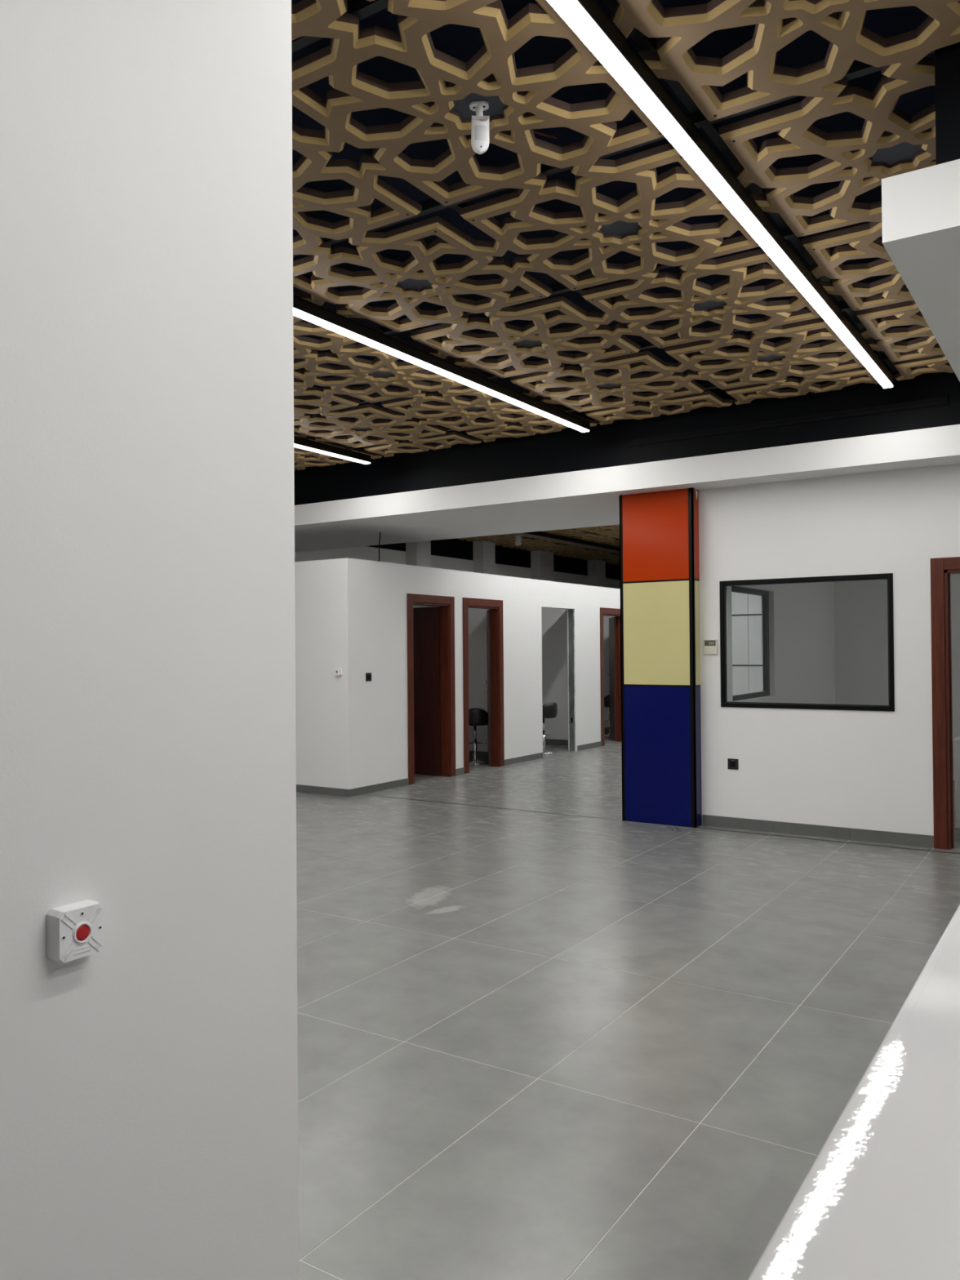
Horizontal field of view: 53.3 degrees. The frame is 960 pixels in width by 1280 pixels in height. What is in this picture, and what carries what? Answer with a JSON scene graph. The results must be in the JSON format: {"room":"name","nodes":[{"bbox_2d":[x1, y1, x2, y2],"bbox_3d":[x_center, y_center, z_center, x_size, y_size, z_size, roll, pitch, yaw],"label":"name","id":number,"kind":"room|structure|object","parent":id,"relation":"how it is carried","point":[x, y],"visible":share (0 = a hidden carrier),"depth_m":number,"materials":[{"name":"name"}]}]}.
{"room":"office lobby","nodes":[
{"label":"office lobby","id":0,"kind":"room"},
{"bbox_2d":[0,0,298,1279],"bbox_3d":[-3.086,-0.390,-1.885,0.250,3.850,9.463,-1,-1,33],"label":"wall","id":1,"kind":"structure","parent":0,"point":[148,1080],"depth_m":1.69,"materials":[{"name":"white paint"}]},
{"bbox_2d":[45,899,103,963],"bbox_3d":[-0.654,0.472,1.549,0.038,0.082,0.082,-1,-1,33],"label":"button","id":2,"kind":"object","parent":1,"relation":"attached to","point":[74,931],"visible":1,"depth_m":1.53,"materials":[{"name":"white plastic"}]},
{"bbox_2d":[413,604,437,608],"bbox_3d":[-1.526,0.416,12.531,2.770,2.500,0.100,-1,-1,33],"label":"wall","id":3,"kind":"structure","parent":0,"point":[414,606],"depth_m":11.95,"materials":[{"name":"white paint"}]},
{"bbox_2d":[294,557,620,789],"bbox_3d":[0.255,0.428,15.142,2.890,2.500,10.380,-1,-1,33],"label":"wall partition","id":4,"kind":"structure","parent":0,"point":[351,614],"depth_m":10.55,"materials":[{"name":"white paint"}]},
{"bbox_2d":[296,784,348,796],"bbox_3d":[-2.582,1.618,10.783,2.888,0.078,0.012,-1,-1,33],"label":"baseboard","id":5,"kind":"structure","parent":4,"relation":"attached to","point":[300,788],"depth_m":10.18,"materials":[{"name":"grey tile"}]},
{"bbox_2d":[334,667,342,675],"bbox_3d":[-1.495,0.334,10.064,0.078,0.078,0.036,-1,-1,33],"label":"button","id":6,"kind":"object","parent":4,"relation":"attached to","point":[338,671],"visible":1,"depth_m":10.05,"materials":[{"name":"white plastic"}]},
{"bbox_2d":[365,672,371,681],"bbox_3d":[-1.196,0.398,10.277,0.013,0.090,0.090,-1,-1,33],"label":"light switch","id":7,"kind":"object","parent":4,"relation":"attached to","point":[368,675],"visible":1,"depth_m":10.27,"materials":[{"name":"black plastic"}]},
{"bbox_2d":[348,741,601,796],"bbox_3d":[1.475,1.621,14.331,0.012,0.078,10.390,-1,-1,33],"label":"baseboard","id":8,"kind":"structure","parent":4,"relation":"attached to","point":[395,784],"depth_m":10.81,"materials":[{"name":"grey tile"}]},
{"bbox_2d":[406,593,455,785],"bbox_3d":[-0.907,0.564,11.462,0.843,2.173,0.926,-1,-1,33],"label":"door","id":9,"kind":"structure","parent":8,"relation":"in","point":[431,686],"depth_m":11.60,"materials":[{"name":"brown wood"}]},
{"bbox_2d":[462,597,504,773],"bbox_3d":[0.085,0.566,12.479,0.402,2.173,1.478,-1,-1,14],"label":"door","id":10,"kind":"structure","parent":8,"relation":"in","point":[495,633],"depth_m":12.49,"materials":[{"name":"brown wood"}]},
{"bbox_2d":[541,608,576,751],"bbox_3d":[1.098,0.597,13.897,0.123,2.124,1.013,-1,-1,33],"label":"door","id":11,"kind":"structure","parent":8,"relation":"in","point":[571,612],"depth_m":14.31,"materials":[{"name":"paint"}]},
{"bbox_2d":[600,607,621,746],"bbox_3d":[2.188,0.581,15.687,0.393,2.173,1.502,-1,-1,15],"label":"door","id":12,"kind":"structure","parent":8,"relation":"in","point":[615,668],"depth_m":15.72,"materials":[{"name":"brown wood"}]},
{"bbox_2d":[294,538,620,589],"bbox_3d":[-4.133,-0.253,11.074,0.420,3.850,30.000,-1,-1,33],"label":"wall","id":13,"kind":"structure","parent":0,"point":[478,557],"depth_m":17.22,"materials":[{"name":"white paint"}]},
{"bbox_2d":[467,608,489,751],"bbox_3d":[-0.584,0.423,13.970,2.770,2.500,0.100,-1,-1,33],"label":"wall","id":14,"kind":"structure","parent":0,"point":[477,617],"depth_m":13.54,"materials":[{"name":"white paint"}]},
{"bbox_2d":[469,751,488,758],"bbox_3d":[-0.605,1.627,13.912,2.768,0.090,0.012,-1,-1,33],"label":"baseboard","id":15,"kind":"structure","parent":14,"relation":"attached to","point":[480,753],"depth_m":13.50,"materials":[{"name":"grey tile"}]},
{"bbox_2d":[541,607,568,739],"bbox_3d":[0.566,0.431,15.727,2.770,2.500,0.100,-1,-1,33],"label":"wall","id":16,"kind":"structure","parent":0,"point":[554,620],"depth_m":15.24,"materials":[{"name":"white paint"}]},
{"bbox_2d":[545,738,568,745],"bbox_3d":[0.545,1.636,15.669,2.768,0.090,0.012,-1,-1,33],"label":"baseboard","id":17,"kind":"structure","parent":16,"relation":"attached to","point":[548,741],"depth_m":15.22,"materials":[{"name":"grey tile"}]},
{"bbox_2d":[603,615,615,728],"bbox_3d":[1.870,0.440,17.719,2.770,2.500,0.100,-1,-1,33],"label":"wall","id":18,"kind":"structure","parent":0,"point":[606,618],"depth_m":17.38,"materials":[{"name":"white paint"}]},
{"bbox_2d":[604,727,608,733],"bbox_3d":[1.849,1.645,17.660,2.768,0.090,0.012,-1,-1,33],"label":"baseboard","id":19,"kind":"structure","parent":18,"relation":"attached to","point":[606,729],"depth_m":17.36,"materials":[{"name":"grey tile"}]},
{"bbox_2d":[291,0,959,565],"bbox_3d":[1.434,-2.168,7.438,13.696,0.582,30.000,-1,-1,33],"label":"ceiling","id":20,"kind":"structure","parent":0,"point":[593,260],"depth_m":4.37,"materials":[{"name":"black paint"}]},
{"bbox_2d":[293,435,370,464],"bbox_3d":[-2.939,-1.801,6.645,0.072,0.099,6.693,-1,-1,33],"label":"light strip","id":21,"kind":"object","parent":20,"relation":"hanging from","point":[300,442],"visible":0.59,"depth_m":8.95,"materials":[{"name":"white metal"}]},
{"bbox_2d":[293,294,590,432],"bbox_3d":[-0.931,-1.830,5.330,0.072,0.099,6.693,-1,-1,33],"label":"light strip","id":22,"kind":"object","parent":20,"relation":"hanging from","point":[304,309],"visible":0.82,"depth_m":6.15,"materials":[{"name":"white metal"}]},
{"bbox_2d":[469,101,489,154],"bbox_3d":[-0.002,-1.838,3.433,0.071,0.198,0.111,0,-1,0],"label":"detector","id":23,"kind":"object","parent":20,"relation":"attached to","point":[480,137],"visible":1,"depth_m":3.40,"materials":[{"name":"white plastic"}]},
{"bbox_2d":[514,535,521,546],"bbox_3d":[0.653,-1.698,16.374,0.130,0.170,0.130,-1,-1,33],"label":"ceiling camera","id":24,"kind":"object","parent":20,"relation":"attached to","point":[517,539],"visible":1,"depth_m":16.33,"materials":[{"name":"white plastic"}]},
{"bbox_2d":[533,130,558,138],"bbox_3d":[0.204,-2.009,3.747,0.265,0.059,0.035,0,-1,-29],"label":"cable","id":25,"kind":"object","parent":20,"relation":"attached to","point":[534,131],"visible":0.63,"depth_m":3.76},
{"bbox_2d":[520,531,619,552],"bbox_3d":[1.005,-1.742,15.725,0.072,0.099,7.608,-1,-1,33],"label":"light strip","id":26,"kind":"object","parent":20,"relation":"hanging from","point":[539,534],"visible":0.24,"depth_m":16.56,"materials":[{"name":"black metal"}]},
{"bbox_2d":[293,336,959,551],"bbox_3d":[2.391,-1.775,8.740,13.530,0.957,2.050,-1,-1,33],"label":"ceiling beam","id":27,"kind":"structure","parent":20,"relation":"attached to","point":[569,477],"depth_m":8.54,"materials":[{"name":"white paint"}]},
{"bbox_2d":[378,532,380,561],"bbox_3d":[-1.156,-0.949,11.032,0.027,0.594,0.011,0,-1,-38],"label":"cable","id":28,"kind":"object","parent":27,"relation":"hanging from","point":[380,532],"visible":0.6,"depth_m":11.02,"materials":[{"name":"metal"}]},
{"bbox_2d":[626,394,947,447],"bbox_3d":[2.364,-1.748,7.713,2.550,0.070,0.019,-1,-1,33],"label":"diffuser","id":29,"kind":"object","parent":27,"relation":"attached to","point":[941,400],"visible":1,"depth_m":7.61,"materials":[{"name":"black paint"}]},
{"bbox_2d":[546,0,893,388],"bbox_3d":[1.392,-1.857,4.497,0.072,0.099,5.543,-1,-1,33],"label":"light strip","id":30,"kind":"object","parent":20,"relation":"attached to","point":[587,19],"visible":1,"depth_m":3.59,"materials":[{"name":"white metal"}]},
{"bbox_2d":[881,41,959,382],"bbox_3d":[3.877,-1.844,2.966,4.517,0.957,2.304,-1,-1,33],"label":"ceiling beam","id":31,"kind":"structure","parent":20,"relation":"attached to","point":[921,207],"depth_m":3.20,"materials":[{"name":"white paint"}]},
{"bbox_2d":[296,733,959,1279],"bbox_3d":[1.534,1.690,7.355,13.530,0.200,30.000,-1,-1,33],"label":"floor","id":32,"kind":"structure","parent":0,"point":[544,1033],"depth_m":4.01,"materials":[{"name":"tile"}]},
{"bbox_2d":[468,707,488,764],"bbox_3d":[-0.065,1.283,12.909,0.420,0.750,0.400,0,-1,-3],"label":"bar stool","id":33,"kind":"object","parent":32,"relation":"on","point":[477,717],"visible":0.71,"depth_m":12.75,"materials":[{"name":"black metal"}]},
{"bbox_2d":[542,702,557,753],"bbox_3d":[0.940,1.287,14.152,0.420,0.750,0.400,0,-1,-37],"label":"bar stool","id":34,"kind":"object","parent":32,"relation":"on","point":[549,709],"visible":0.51,"depth_m":14.01,"materials":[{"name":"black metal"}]},
{"bbox_2d":[604,694,609,737],"bbox_3d":[2.269,1.302,16.676,0.420,0.750,0.400,0,-1,-14],"label":"bar stool","id":35,"kind":"object","parent":32,"relation":"on","point":[606,699],"visible":0.27,"depth_m":16.51,"materials":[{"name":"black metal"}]},
{"bbox_2d":[619,487,702,827],"bbox_3d":[1.708,0.154,8.575,0.686,2.893,0.620,-1,-1,33],"label":"column","id":36,"kind":"structure","parent":32,"relation":"on","point":[660,560],"depth_m":8.29,"materials":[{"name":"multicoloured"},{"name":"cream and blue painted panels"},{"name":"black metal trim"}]},
{"bbox_2d":[747,904,959,1279],"bbox_3d":[0.996,1.024,1.315,0.700,1.020,2.900,-1,-1,33],"label":"countertop","id":37,"kind":"structure","parent":32,"relation":"on","point":[880,1198],"depth_m":0.93,"materials":[{"name":"white laminate"}]},
{"bbox_2d":[952,735,959,827],"bbox_3d":[4.835,1.199,7.897,1.590,0.740,0.680,-1,-1,33],"label":"office desk","id":38,"kind":"object","parent":32,"relation":"on","point":[957,740],"visible":1,"depth_m":8.04,"materials":[{"name":"white laminate"}]},
{"bbox_2d":[731,586,769,701],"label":"window","id":39,"kind":"structure","parent":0,"point":[746,609],"depth_m":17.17,"materials":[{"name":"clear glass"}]},
{"bbox_2d":[725,581,835,704],"bbox_3d":[3.163,0.103,9.941,0.120,3.000,3.900,-1,-1,33],"label":"wall","id":40,"kind":"structure","parent":0,"point":[802,644],"depth_m":10.18,"materials":[{"name":"white paint"}]},
{"bbox_2d":[697,463,959,835],"bbox_3d":[4.815,0.108,6.439,7.000,2.893,0.150,-1,-1,33],"label":"wall","id":41,"kind":"structure","parent":0,"point":[854,769],"depth_m":7.65,"materials":[{"name":"white paint"}]},
{"bbox_2d":[703,639,717,654],"bbox_3d":[1.976,0.059,8.197,0.118,0.128,0.020,-1,-1,33],"label":"controller","id":42,"kind":"object","parent":41,"relation":"attached to","point":[710,646],"visible":1,"depth_m":8.19,"materials":[{"name":"beige plastic"}]},
{"bbox_2d":[727,758,737,769],"bbox_3d":[2.139,1.050,8.089,0.090,0.090,0.012,-1,-1,33],"label":"wall socket","id":43,"kind":"object","parent":41,"relation":"attached to","point":[732,763],"visible":1,"depth_m":8.09,"materials":[{"name":"black plastic"}]},
{"bbox_2d":[719,573,894,711],"bbox_3d":[2.641,0.026,7.802,1.377,1.070,0.072,-1,-1,33],"label":"window","id":44,"kind":"structure","parent":41,"relation":"in","point":[889,576],"depth_m":7.74,"materials":[{"name":"black metal"}]},
{"bbox_2d":[702,814,933,848],"bbox_3d":[3.767,1.523,7.022,4.423,0.092,0.012,-1,-1,33],"label":"baseboard","id":45,"kind":"structure","parent":41,"relation":"attached to","point":[832,832],"depth_m":7.68,"materials":[{"name":"grey tile"}]},
{"bbox_2d":[930,556,959,849],"bbox_3d":[3.909,0.471,7.020,1.056,2.193,0.168,-1,-1,33],"label":"door","id":46,"kind":"structure","parent":41,"relation":"in","point":[941,568],"depth_m":7.21,"materials":[{"name":"brown wood"}]},
{"bbox_2d":[834,573,959,781],"bbox_3d":[7.083,0.070,9.777,6.860,3.000,0.120,-1,-1,33],"label":"wall","id":47,"kind":"structure","parent":0,"point":[860,606],"depth_m":11.34,"materials":[{"name":"white paint"}]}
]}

